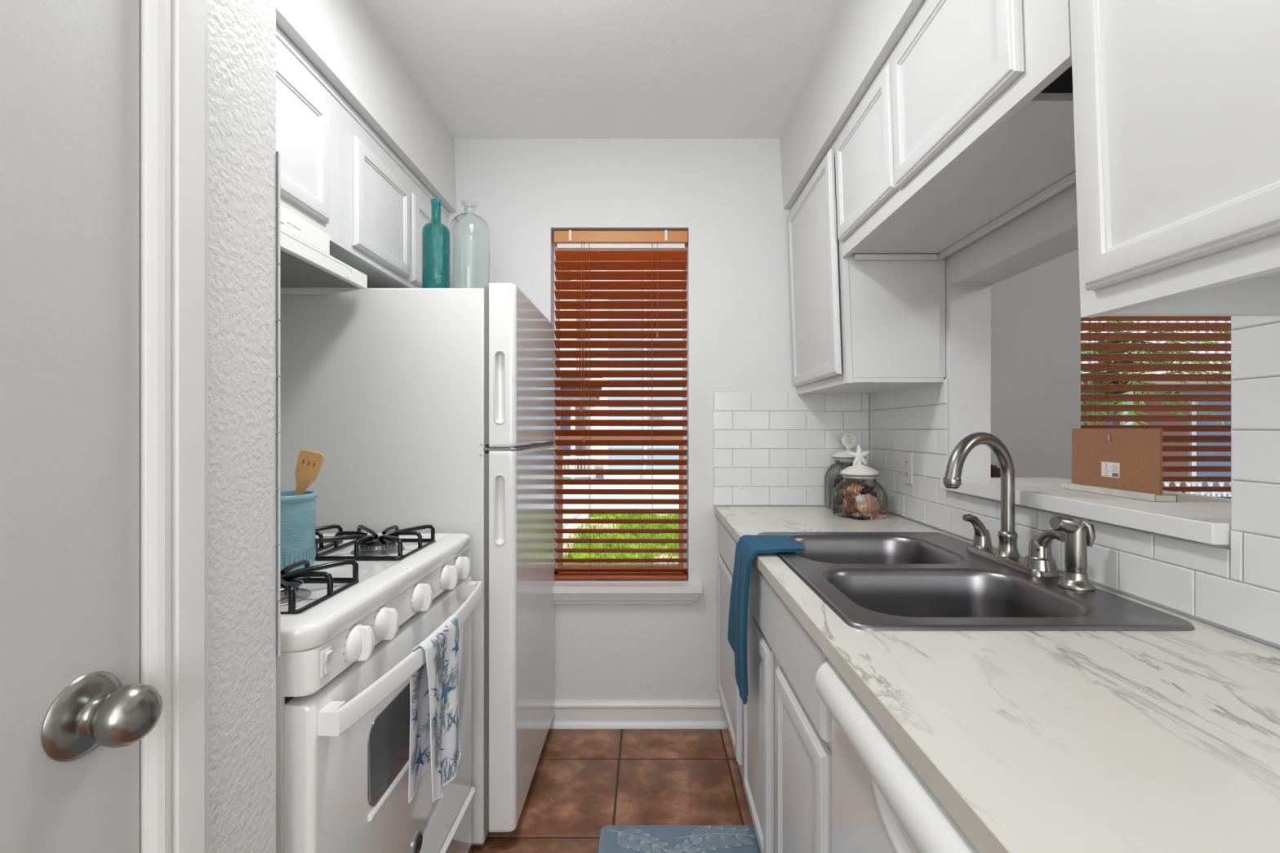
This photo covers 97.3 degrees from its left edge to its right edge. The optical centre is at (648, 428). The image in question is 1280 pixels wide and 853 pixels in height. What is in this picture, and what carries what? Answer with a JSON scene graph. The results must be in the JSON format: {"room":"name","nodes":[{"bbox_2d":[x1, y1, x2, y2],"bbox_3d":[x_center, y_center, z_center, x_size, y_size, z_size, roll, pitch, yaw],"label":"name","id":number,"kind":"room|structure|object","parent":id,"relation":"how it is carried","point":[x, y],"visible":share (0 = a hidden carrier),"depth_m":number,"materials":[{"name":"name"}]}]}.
{"room":"kitchen","nodes":[
{"label":"kitchen","id":0,"kind":"room"},
{"bbox_2d":[208,0,275,852],"bbox_3d":[-0.910,0.013,-0.258,0.780,2.445,2.085,0,0,0],"label":"wall","id":1,"kind":"structure","parent":0,"point":[242,33],"depth_m":0.72,"materials":[{"name":"white paint"}]},
{"bbox_2d":[0,0,162,852],"bbox_3d":[-0.511,0.210,0.143,0.097,2.028,0.877,0,0,0],"label":"door","id":2,"kind":"structure","parent":1,"relation":"in","point":[76,711],"depth_m":0.51,"materials":[{"name":"grey paint"}]},
{"bbox_2d":[139,0,148,852],"bbox_3d":[-0.580,0.206,0.141,0.120,2.060,0.922,0,0,0],"label":"trim","id":3,"kind":"structure","parent":1,"relation":"attached to","point":[144,4],"depth_m":0.58,"materials":[{"name":"white paint"}]},
{"bbox_2d":[148,0,208,852],"bbox_3d":[-0.512,0.171,0.141,0.021,2.130,1.025,0,0,0],"label":"trim","id":4,"kind":"structure","parent":1,"relation":"attached to","point":[178,29],"depth_m":0.61,"materials":[{"name":"white paint"}]},
{"bbox_2d":[275,151,279,657],"bbox_3d":[-0.843,-0.034,0.789,0.652,0.706,0.006,0,0,0],"label":"tiled wall","id":5,"kind":"structure","parent":1,"relation":"attached to","point":[277,153],"depth_m":0.79,"materials":[{"name":"white"}]},
{"bbox_2d":[275,25,342,246],"bbox_3d":[-0.999,-0.698,1.160,0.361,0.408,0.730,0,0,0],"label":"upper cabinet","id":6,"kind":"object","parent":1,"relation":"attached to","point":[308,107],"visible":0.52,"depth_m":1.36,"materials":[{"name":"white paint"}]},
{"bbox_2d":[275,0,456,211],"bbox_3d":[-0.990,-1.056,1.565,0.380,0.305,1.560,0,0,0],"label":"wall","id":7,"kind":"structure","parent":0,"point":[341,39],"depth_m":1.66,"materials":[{"name":"white paint"}]},
{"bbox_2d":[361,0,841,138],"bbox_3d":[1.160,-1.259,-0.117,6.320,0.100,5.205,0,0,0],"label":"ceiling","id":8,"kind":"structure","parent":0,"point":[488,68],"depth_m":1.85,"materials":[{"name":"white paint"}]},
{"bbox_2d":[467,728,754,852],"bbox_3d":[1.105,1.286,-0.132,6.472,0.101,5.233,0,0,0],"label":"floor","id":9,"kind":"structure","parent":0,"point":[584,781],"depth_m":1.94,"materials":[{"name":"brown tile"}]},
{"bbox_2d":[275,524,482,852],"bbox_3d":[-0.802,0.732,1.220,0.725,0.948,0.776,0,0,0],"label":"gas range","id":10,"kind":"object","parent":9,"relation":"on","point":[352,620],"visible":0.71,"depth_m":1.03,"materials":[{"name":"white metal"}]},
{"bbox_2d":[275,490,317,574],"bbox_3d":[-0.808,0.225,1.234,0.141,0.166,0.141,0,0,0],"label":"utensil crock","id":11,"kind":"object","parent":10,"relation":"on","point":[297,513],"visible":0.52,"depth_m":1.20,"materials":[{"name":"blue ceramic"}]},
{"bbox_2d":[294,449,324,495],"bbox_3d":[-0.773,0.173,1.238,0.115,0.254,0.013,0,0,2],"label":"wooden spatula","id":12,"kind":"object","parent":11,"relation":"in","point":[309,463],"visible":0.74,"depth_m":1.24,"materials":[{"name":"brown wood"}]},
{"bbox_2d":[320,646,333,678],"bbox_3d":[-0.496,0.361,0.870,0.010,0.040,0.024,0,0,0],"label":"rocker switch","id":13,"kind":"object","parent":10,"relation":"attached to","point":[326,652],"depth_m":0.87,"materials":[{"name":"white plastic"}]},
{"bbox_2d":[280,533,470,653],"bbox_3d":[-0.831,0.312,1.220,0.668,0.042,0.776,0,0,0],"label":"cooktop","id":14,"kind":"object","parent":10,"relation":"in","point":[322,613],"depth_m":1.11,"materials":[{"name":"white metal"}]},
{"bbox_2d":[408,613,461,803],"bbox_3d":[-0.445,0.594,1.187,0.050,0.340,0.211,0,0,0],"label":"tea towel","id":15,"kind":"object","parent":10,"relation":"hanging from","point":[434,726],"visible":0.97,"depth_m":1.16,"materials":[{"name":"white fabric"}]},
{"bbox_2d":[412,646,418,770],"bbox_3d":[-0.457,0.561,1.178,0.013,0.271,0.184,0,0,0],"label":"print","id":16,"kind":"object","parent":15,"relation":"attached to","point":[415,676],"depth_m":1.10},
{"bbox_2d":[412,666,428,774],"bbox_3d":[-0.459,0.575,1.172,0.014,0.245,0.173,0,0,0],"label":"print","id":17,"kind":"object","parent":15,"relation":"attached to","point":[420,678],"depth_m":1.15},
{"bbox_2d":[410,664,431,774],"bbox_3d":[-0.457,0.564,1.174,0.017,0.276,0.178,0,0,0],"label":"print","id":18,"kind":"object","parent":15,"relation":"attached to","point":[420,757],"depth_m":1.14},
{"bbox_2d":[421,751,431,765],"bbox_3d":[-0.458,0.562,1.211,0.013,0.264,0.122,0,0,0],"label":"print","id":19,"kind":"object","parent":15,"relation":"attached to","point":[425,755],"depth_m":1.17,"materials":[{"name":"blue"}]},
{"bbox_2d":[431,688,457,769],"bbox_3d":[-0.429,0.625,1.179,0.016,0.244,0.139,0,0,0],"label":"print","id":20,"kind":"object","parent":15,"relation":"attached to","point":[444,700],"depth_m":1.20},
{"bbox_2d":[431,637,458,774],"bbox_3d":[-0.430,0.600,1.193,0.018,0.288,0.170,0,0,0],"label":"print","id":21,"kind":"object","parent":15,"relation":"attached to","point":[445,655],"depth_m":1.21},
{"bbox_2d":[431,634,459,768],"bbox_3d":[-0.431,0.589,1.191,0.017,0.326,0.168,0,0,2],"label":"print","id":22,"kind":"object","parent":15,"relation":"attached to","point":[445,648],"depth_m":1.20},
{"bbox_2d":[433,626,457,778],"bbox_3d":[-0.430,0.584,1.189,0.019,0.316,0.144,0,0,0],"label":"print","id":23,"kind":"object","parent":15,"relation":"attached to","point":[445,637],"depth_m":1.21,"materials":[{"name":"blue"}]},
{"bbox_2d":[435,615,458,782],"bbox_3d":[-0.431,0.591,1.205,0.019,0.331,0.168,0,0,0],"label":"print","id":24,"kind":"object","parent":15,"relation":"attached to","point":[446,635],"depth_m":1.21},
{"bbox_2d":[275,283,555,845],"bbox_3d":[-0.776,0.399,1.989,0.791,1.650,0.698,0,0,0],"label":"refrigerator","id":25,"kind":"object","parent":9,"relation":"on","point":[433,406],"visible":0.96,"depth_m":1.64,"materials":[{"name":"white metal"}]},
{"bbox_2d":[422,198,449,288],"bbox_3d":[-0.659,-0.560,1.745,0.082,0.296,0.082,0,0,0],"label":"glass bottle","id":26,"kind":"object","parent":25,"relation":"on","point":[435,235],"visible":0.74,"depth_m":1.71,"materials":[{"name":"teal glass"}]},
{"bbox_2d":[448,199,490,289],"bbox_3d":[-0.585,-0.577,1.840,0.132,0.328,0.132,0,0,0],"label":"glass bottle","id":27,"kind":"object","parent":25,"relation":"on","point":[469,233],"visible":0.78,"depth_m":1.78,"materials":[{"name":"clear glass"}]},
{"bbox_2d":[597,825,760,852],"bbox_3d":[0.103,1.229,1.301,0.502,0.012,0.882,0,0,0],"label":"kitchen mat","id":28,"kind":"object","parent":9,"relation":"on","point":[613,838],"visible":0.94,"depth_m":1.68,"materials":[{"name":"blue fabric"}]},
{"bbox_2d":[717,518,742,779],"bbox_3d":[0.599,0.794,2.064,0.632,0.884,0.558,0,0,0],"label":"base cabinet","id":29,"kind":"object","parent":9,"relation":"on","point":[731,702],"visible":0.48,"depth_m":2.02,"materials":[{"name":"white paint"}]},
{"bbox_2d":[742,561,831,852],"bbox_3d":[0.599,0.794,1.344,0.632,0.884,0.878,0,0,0],"label":"base cabinet","id":30,"kind":"object","parent":9,"relation":"on","point":[787,725],"visible":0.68,"depth_m":1.19,"materials":[{"name":"white paint"}]},
{"bbox_2d":[714,506,1279,852],"bbox_3d":[0.595,0.337,0.944,0.643,0.029,2.788,0,0,0],"label":"countertop","id":31,"kind":"structure","parent":30,"relation":"on","point":[1030,741],"depth_m":0.63,"materials":[{"name":"stone"}]},
{"bbox_2d":[824,431,874,511],"bbox_3d":[0.800,0.168,2.250,0.157,0.308,0.157,0,0,-4],"label":"glass jar","id":32,"kind":"object","parent":31,"relation":"on","point":[850,440],"visible":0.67,"depth_m":2.24,"materials":[{"name":"clear glass"}]},
{"bbox_2d":[833,475,845,491],"bbox_3d":[0.759,0.210,2.233,0.052,0.080,0.044,0,0,0],"label":"seashell","id":33,"kind":"object","parent":32,"relation":"in","point":[839,478],"visible":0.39,"depth_m":2.22,"materials":[{"name":"grey"}]},
{"bbox_2d":[835,492,844,505],"bbox_3d":[0.765,0.277,2.230,0.070,0.054,0.047,0,0,-26],"label":"seashell","id":34,"kind":"object","parent":32,"relation":"in","point":[838,492],"visible":0.2,"depth_m":2.21,"materials":[{"name":"grey"}]},
{"bbox_2d":[836,471,852,486],"bbox_3d":[0.786,0.202,2.251,0.072,0.055,0.045,0,0,0],"label":"seashell","id":35,"kind":"object","parent":32,"relation":"in","point":[838,473],"visible":0.23,"depth_m":2.24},
{"bbox_2d":[831,444,887,519],"bbox_3d":[0.772,0.190,2.062,0.153,0.264,0.153,0,0,-28],"label":"glass jar","id":36,"kind":"object","parent":31,"relation":"on","point":[859,470],"visible":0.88,"depth_m":2.06,"materials":[{"name":"clear glass"}]},
{"bbox_2d":[841,490,852,496],"bbox_3d":[0.720,0.235,2.046,0.040,0.023,0.032,0,0,0],"label":"seashell","id":37,"kind":"object","parent":36,"relation":"in","point":[847,493],"visible":0.98,"depth_m":2.03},
{"bbox_2d":[843,495,853,507],"bbox_3d":[0.723,0.262,2.030,0.052,0.046,0.019,0,0,-34],"label":"seashell","id":38,"kind":"object","parent":36,"relation":"in","point":[848,501],"visible":1,"depth_m":2.02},
{"bbox_2d":[841,501,857,513],"bbox_3d":[0.739,0.285,2.047,0.066,0.047,0.041,0,0,-15],"label":"seashell","id":39,"kind":"object","parent":36,"relation":"in","point":[853,508],"visible":0.64,"depth_m":2.03,"materials":[{"name":"brown"}]},
{"bbox_2d":[845,483,865,495],"bbox_3d":[0.756,0.221,2.059,0.055,0.044,0.048,0,0,0],"label":"seashell","id":40,"kind":"object","parent":36,"relation":"in","point":[854,488],"visible":0.93,"depth_m":2.05,"materials":[{"name":"orange"}]},
{"bbox_2d":[852,512,860,517],"bbox_3d":[0.742,0.307,2.010,0.032,0.017,0.028,0,0,0],"label":"seashell","id":41,"kind":"object","parent":36,"relation":"in","point":[854,514],"visible":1,"depth_m":2.00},
{"bbox_2d":[855,494,866,505],"bbox_3d":[0.758,0.254,2.007,0.042,0.039,0.011,0,0,0],"label":"seashell","id":42,"kind":"object","parent":36,"relation":"in","point":[860,500],"visible":1,"depth_m":2.00,"materials":[{"name":"white"}]},
{"bbox_2d":[857,484,875,494],"bbox_3d":[0.794,0.227,2.055,0.049,0.042,0.050,0,0,0],"label":"seashell","id":43,"kind":"object","parent":36,"relation":"in","point":[867,490],"visible":0.84,"depth_m":2.04,"materials":[{"name":"black"}]},
{"bbox_2d":[862,511,872,516],"bbox_3d":[0.776,0.304,1.994,0.032,0.016,0.023,0,0,0],"label":"seashell","id":44,"kind":"object","parent":36,"relation":"in","point":[866,514],"visible":1,"depth_m":1.99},
{"bbox_2d":[856,493,879,514],"bbox_3d":[0.790,0.274,2.017,0.089,0.080,0.028,0,0,-6],"label":"seashell","id":45,"kind":"object","parent":36,"relation":"in","point":[872,504],"visible":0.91,"depth_m":2.01,"materials":[{"name":"beige"}]},
{"bbox_2d":[871,490,878,502],"bbox_3d":[0.818,0.257,2.052,0.040,0.063,0.037,0,0,0],"label":"seashell","id":46,"kind":"object","parent":36,"relation":"in","point":[874,494],"visible":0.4,"depth_m":2.04,"materials":[{"name":"stone"}]},
{"bbox_2d":[869,510,880,518],"bbox_3d":[0.808,0.302,2.011,0.045,0.031,0.031,0,0,0],"label":"seashell","id":47,"kind":"object","parent":36,"relation":"in","point":[876,514],"visible":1,"depth_m":2.00,"materials":[{"name":"orange"}]},
{"bbox_2d":[757,532,1194,631],"bbox_3d":[0.607,0.404,1.305,0.563,0.179,0.820,0,0,0],"label":"sink","id":48,"kind":"object","parent":31,"relation":"in","point":[873,581],"visible":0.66,"depth_m":1.25,"materials":[{"name":"silver metal"}]},
{"bbox_2d":[727,534,804,704],"bbox_3d":[0.317,0.511,1.523,0.165,0.420,0.221,0,0,-3],"label":"hand towel","id":49,"kind":"object","parent":48,"relation":"hanging from","point":[748,546],"visible":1,"depth_m":1.50,"materials":[{"name":"blue fabric"}]},
{"bbox_2d":[789,534,966,564],"bbox_3d":[0.576,0.404,1.492,0.408,0.178,0.360,0,0,0],"label":"basin","id":50,"kind":"object","parent":48,"relation":"in","point":[819,548],"depth_m":1.65,"materials":[{"name":"silver metal"}]},
{"bbox_2d":[822,568,1094,617],"bbox_3d":[0.580,0.404,1.106,0.420,0.178,0.332,0,0,0],"label":"basin","id":51,"kind":"object","parent":48,"relation":"in","point":[871,593],"depth_m":1.25,"materials":[{"name":"silver metal"}]},
{"bbox_2d":[942,431,1064,577],"bbox_3d":[0.768,0.161,1.311,0.225,0.307,0.306,0,0,0],"label":"kitchen faucet","id":52,"kind":"object","parent":48,"relation":"on","point":[1039,562],"visible":1,"depth_m":1.30,"materials":[{"name":"silver metal"}]},
{"bbox_2d":[1048,515,1095,591],"bbox_3d":[0.841,0.244,1.120,0.084,0.142,0.061,0,0,0],"label":"sprayer","id":53,"kind":"object","parent":48,"relation":"on","point":[1078,535],"visible":1,"depth_m":1.11,"materials":[{"name":"silver metal"}]},
{"bbox_2d":[814,660,979,852],"bbox_3d":[0.581,0.799,0.599,0.639,0.874,0.602,0,0,0],"label":"dishwasher","id":54,"kind":"object","parent":9,"relation":"on","point":[881,804],"visible":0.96,"depth_m":0.70,"materials":[{"name":"white plastic"}]},
{"bbox_2d":[991,464,1000,477],"bbox_3d":[1.396,0.677,2.120,0.444,1.121,0.396,0,0,0],"label":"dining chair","id":55,"kind":"object","parent":9,"relation":"on","point":[995,471],"visible":0.03,"depth_m":1.93,"materials":[{"name":"brown wood"}]},
{"bbox_2d":[448,138,1080,700],"bbox_3d":[1.450,0.013,2.415,5.500,2.445,0.140,0,0,0],"label":"wall","id":56,"kind":"structure","parent":0,"point":[727,193],"depth_m":2.35,"materials":[{"name":"white paint"}]},
{"bbox_2d":[554,243,687,575],"bbox_3d":[-0.121,-0.100,2.453,0.574,1.478,0.054,0,0,0],"label":"window","id":57,"kind":"structure","parent":56,"relation":"in","point":[682,516],"depth_m":2.43,"materials":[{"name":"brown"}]},
{"bbox_2d":[553,230,688,579],"bbox_3d":[-0.117,-0.100,2.379,0.562,1.463,0.069,0,0,0],"label":"blind","id":58,"kind":"object","parent":57,"relation":"attached to","point":[664,250],"visible":0.98,"depth_m":2.38,"materials":[{"name":"brown wood"}]},
{"bbox_2d":[552,582,702,604],"bbox_3d":[-0.106,0.685,2.361,0.648,0.089,0.148,0,0,0],"label":"trim","id":59,"kind":"structure","parent":56,"relation":"attached to","point":[564,593],"depth_m":2.30,"materials":[{"name":"white paint"}]},
{"bbox_2d":[549,700,728,728],"bbox_3d":[-0.040,1.184,2.330,0.740,0.104,0.030,0,0,0],"label":"baseboard","id":60,"kind":"structure","parent":56,"relation":"attached to","point":[568,714],"depth_m":2.33,"materials":[{"name":"white paint"}]},
{"bbox_2d":[712,391,869,505],"bbox_3d":[0.593,0.082,2.341,0.650,0.475,0.007,0,0,0],"label":"tiled wall","id":61,"kind":"structure","parent":56,"relation":"attached to","point":[770,447],"depth_m":2.34,"materials":[{"name":"white tile"}]},
{"bbox_2d":[1080,315,1231,498],"bbox_3d":[2.249,-0.100,2.379,0.886,1.463,0.069,0,0,0],"label":"blind","id":62,"kind":"object","parent":56,"relation":"attached to","point":[1157,326],"visible":0.17,"depth_m":2.38,"materials":[{"name":"brown wood"}]},
{"bbox_2d":[1162,441,1231,442],"bbox_3d":[2.250,-0.102,2.453,0.900,1.475,0.054,0,0,0],"label":"window","id":63,"kind":"structure","parent":56,"relation":"in","point":[1162,442],"depth_m":2.43,"materials":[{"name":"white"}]},
{"bbox_2d":[779,0,925,208],"bbox_3d":[0.735,-1.062,-0.128,0.379,0.295,4.945,0,0,0],"label":"wall","id":64,"kind":"structure","parent":0,"point":[861,36],"depth_m":1.66,"materials":[{"name":"white paint"}]},
{"bbox_2d":[869,315,1279,648],"bbox_3d":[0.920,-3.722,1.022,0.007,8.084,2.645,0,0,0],"label":"tiled wall","id":65,"kind":"structure","parent":0,"point":[1236,588],"depth_m":0.96,"materials":[{"name":"white tile"}]},
{"bbox_2d":[902,451,913,484],"bbox_3d":[0.913,0.139,1.985,0.007,0.114,0.070,0,0,0],"label":"wall outlet","id":66,"kind":"object","parent":65,"relation":"attached to","point":[908,457],"visible":1,"depth_m":1.97,"materials":[{"name":"white plastic"}]},
{"bbox_2d":[904,457,909,466],"bbox_3d":[0.910,0.117,1.985,0.002,0.030,0.032,0,0,0],"label":"receptacle","id":67,"kind":"object","parent":66,"relation":"attached to","point":[906,459],"depth_m":1.98,"materials":[{"name":"white plastic"}]},
{"bbox_2d":[904,470,909,478],"bbox_3d":[0.910,0.161,1.985,0.002,0.030,0.032,0,0,0],"label":"receptacle","id":68,"kind":"object","parent":66,"relation":"attached to","point":[906,472],"depth_m":1.98,"materials":[{"name":"white plastic"}]},
{"bbox_2d":[879,182,1279,650],"bbox_3d":[0.987,0.013,-0.128,0.125,2.445,4.945,0,0,0],"label":"wall","id":69,"kind":"structure","parent":0,"point":[1047,231],"depth_m":1.73,"materials":[{"name":"white paint"}]},
{"bbox_2d":[787,135,945,394],"bbox_3d":[0.743,-0.526,2.045,0.358,0.768,0.597,0,0,0],"label":"upper cabinet","id":70,"kind":"object","parent":69,"relation":"attached to","point":[858,326],"visible":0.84,"depth_m":1.75,"materials":[{"name":"white paint"}]},
{"bbox_2d":[834,0,1075,260],"bbox_3d":[0.746,-0.716,1.274,0.351,0.389,0.942,0,0,0],"label":"upper cabinet","id":71,"kind":"object","parent":69,"relation":"attached to","point":[966,126],"visible":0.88,"depth_m":1.18,"materials":[{"name":"white paint"}]},
{"bbox_2d":[940,477,1231,545],"bbox_3d":[1.071,0.167,1.308,0.357,0.034,0.835,0,0,0],"label":"window sill","id":72,"kind":"structure","parent":69,"relation":"attached to","point":[1206,519],"depth_m":1.12,"materials":[{"name":"white paint"}]},
{"bbox_2d":[1060,428,1177,502],"bbox_3d":[1.054,0.074,1.279,0.045,0.150,0.265,0,0,0],"label":"picture frame","id":73,"kind":"object","parent":72,"relation":"on","point":[1126,463],"visible":1,"depth_m":1.25,"materials":[{"name":"brown cardboard"}]},
{"bbox_2d":[1069,0,1279,317],"bbox_3d":[0.746,-0.534,0.175,0.351,0.752,1.250,0,0,0],"label":"upper cabinet","id":74,"kind":"object","parent":69,"relation":"attached to","point":[1176,103],"visible":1,"depth_m":0.65,"materials":[{"name":"white paint"}]},
{"bbox_3d":[-1.240,0.014,1.503,0.120,2.445,1.685,0,0,0],"label":"wall","id":75,"kind":"structure","parent":0,"visible":0},
{"bbox_2d":[278,205,367,293],"bbox_3d":[-0.987,-0.439,1.226,0.366,0.107,0.768,0,0,0],"label":"range hood","id":76,"kind":"object","parent":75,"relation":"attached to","point":[307,265],"visible":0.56,"depth_m":1.41,"materials":[{"name":"white metal"}]},
{"bbox_2d":[329,97,448,288],"bbox_3d":[-0.999,-0.698,1.934,0.361,0.408,0.818,0,0,0],"label":"upper cabinet","id":77,"kind":"object","parent":75,"relation":"attached to","point":[385,208],"visible":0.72,"depth_m":1.73,"materials":[{"name":"white paint"}]},
{"label":"outside","id":78,"kind":"structure","parent":0,"visible":0},
{"bbox_2d":[563,455,679,537],"bbox_3d":[4.000,1.586,21.242,36.000,0.100,37.515,0,0,0],"label":"ground","id":79,"kind":"structure","parent":78,"point":[571,526],"depth_m":14.84,"materials":[{"name":"concrete"}]},
{"bbox_2d":[563,514,588,528],"bbox_3d":[-0.829,1.511,7.572,3.521,0.050,8.756,0,0,32],"label":"kerb","id":80,"kind":"object","parent":79,"relation":"on","point":[571,516],"visible":0.08,"depth_m":9.54,"materials":[{"name":"concrete"}]},
{"bbox_2d":[560,270,603,479],"bbox_3d":[-5.250,-2.614,19.995,7.500,8.300,6.010,0,0,0],"label":"apartment building","id":81,"kind":"structure","parent":79,"relation":"on","point":[565,457],"depth_m":18.50,"materials":[{"name":"beige paint"}]},
{"bbox_2d":[563,513,679,564],"bbox_3d":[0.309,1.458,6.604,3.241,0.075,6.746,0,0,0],"label":"grass","id":82,"kind":"structure","parent":79,"relation":"on","point":[675,516],"depth_m":7.30,"materials":[{"name":"green plant"}]},
{"bbox_2d":[603,270,682,479],"bbox_3d":[3.070,-2.614,19.376,8.860,8.300,5.248,0,0,0],"label":"apartment building","id":83,"kind":"structure","parent":79,"relation":"on","point":[605,457],"depth_m":17.00,"materials":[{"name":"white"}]},
{"bbox_2d":[1080,320,1231,497],"bbox_3d":[9.500,-1.614,9.740,9.000,6.300,4.520,0,0,0],"label":"apartment building","id":84,"kind":"structure","parent":79,"relation":"on","point":[1130,423],"depth_m":8.91,"materials":[{"name":"blue"}]},
{"bbox_2d":[1080,320,1231,425],"bbox_3d":[4.165,0.203,4.947,1.955,2.668,2.015,0,0,41],"label":"palm","id":85,"kind":"object","parent":79,"relation":"on","point":[1135,423],"visible":0.14,"depth_m":4.88,"materials":[{"name":"green plant"}]},
{"bbox_2d":[1162,481,1231,497],"bbox_3d":[4.475,0.966,4.430,0.950,1.140,0.460,0,0,0],"label":"garden chair","id":86,"kind":"object","parent":79,"relation":"on","point":[1166,483],"visible":0.02,"depth_m":4.61,"materials":[{"name":"white"}]},
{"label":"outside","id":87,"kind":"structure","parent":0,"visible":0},
{"bbox_2d":[563,493,679,508],"bbox_3d":[-2.000,1.534,12.000,24.000,0.004,2.400,0,0,0],"label":"street","id":88,"kind":"structure","parent":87,"point":[565,495],"depth_m":11.44,"materials":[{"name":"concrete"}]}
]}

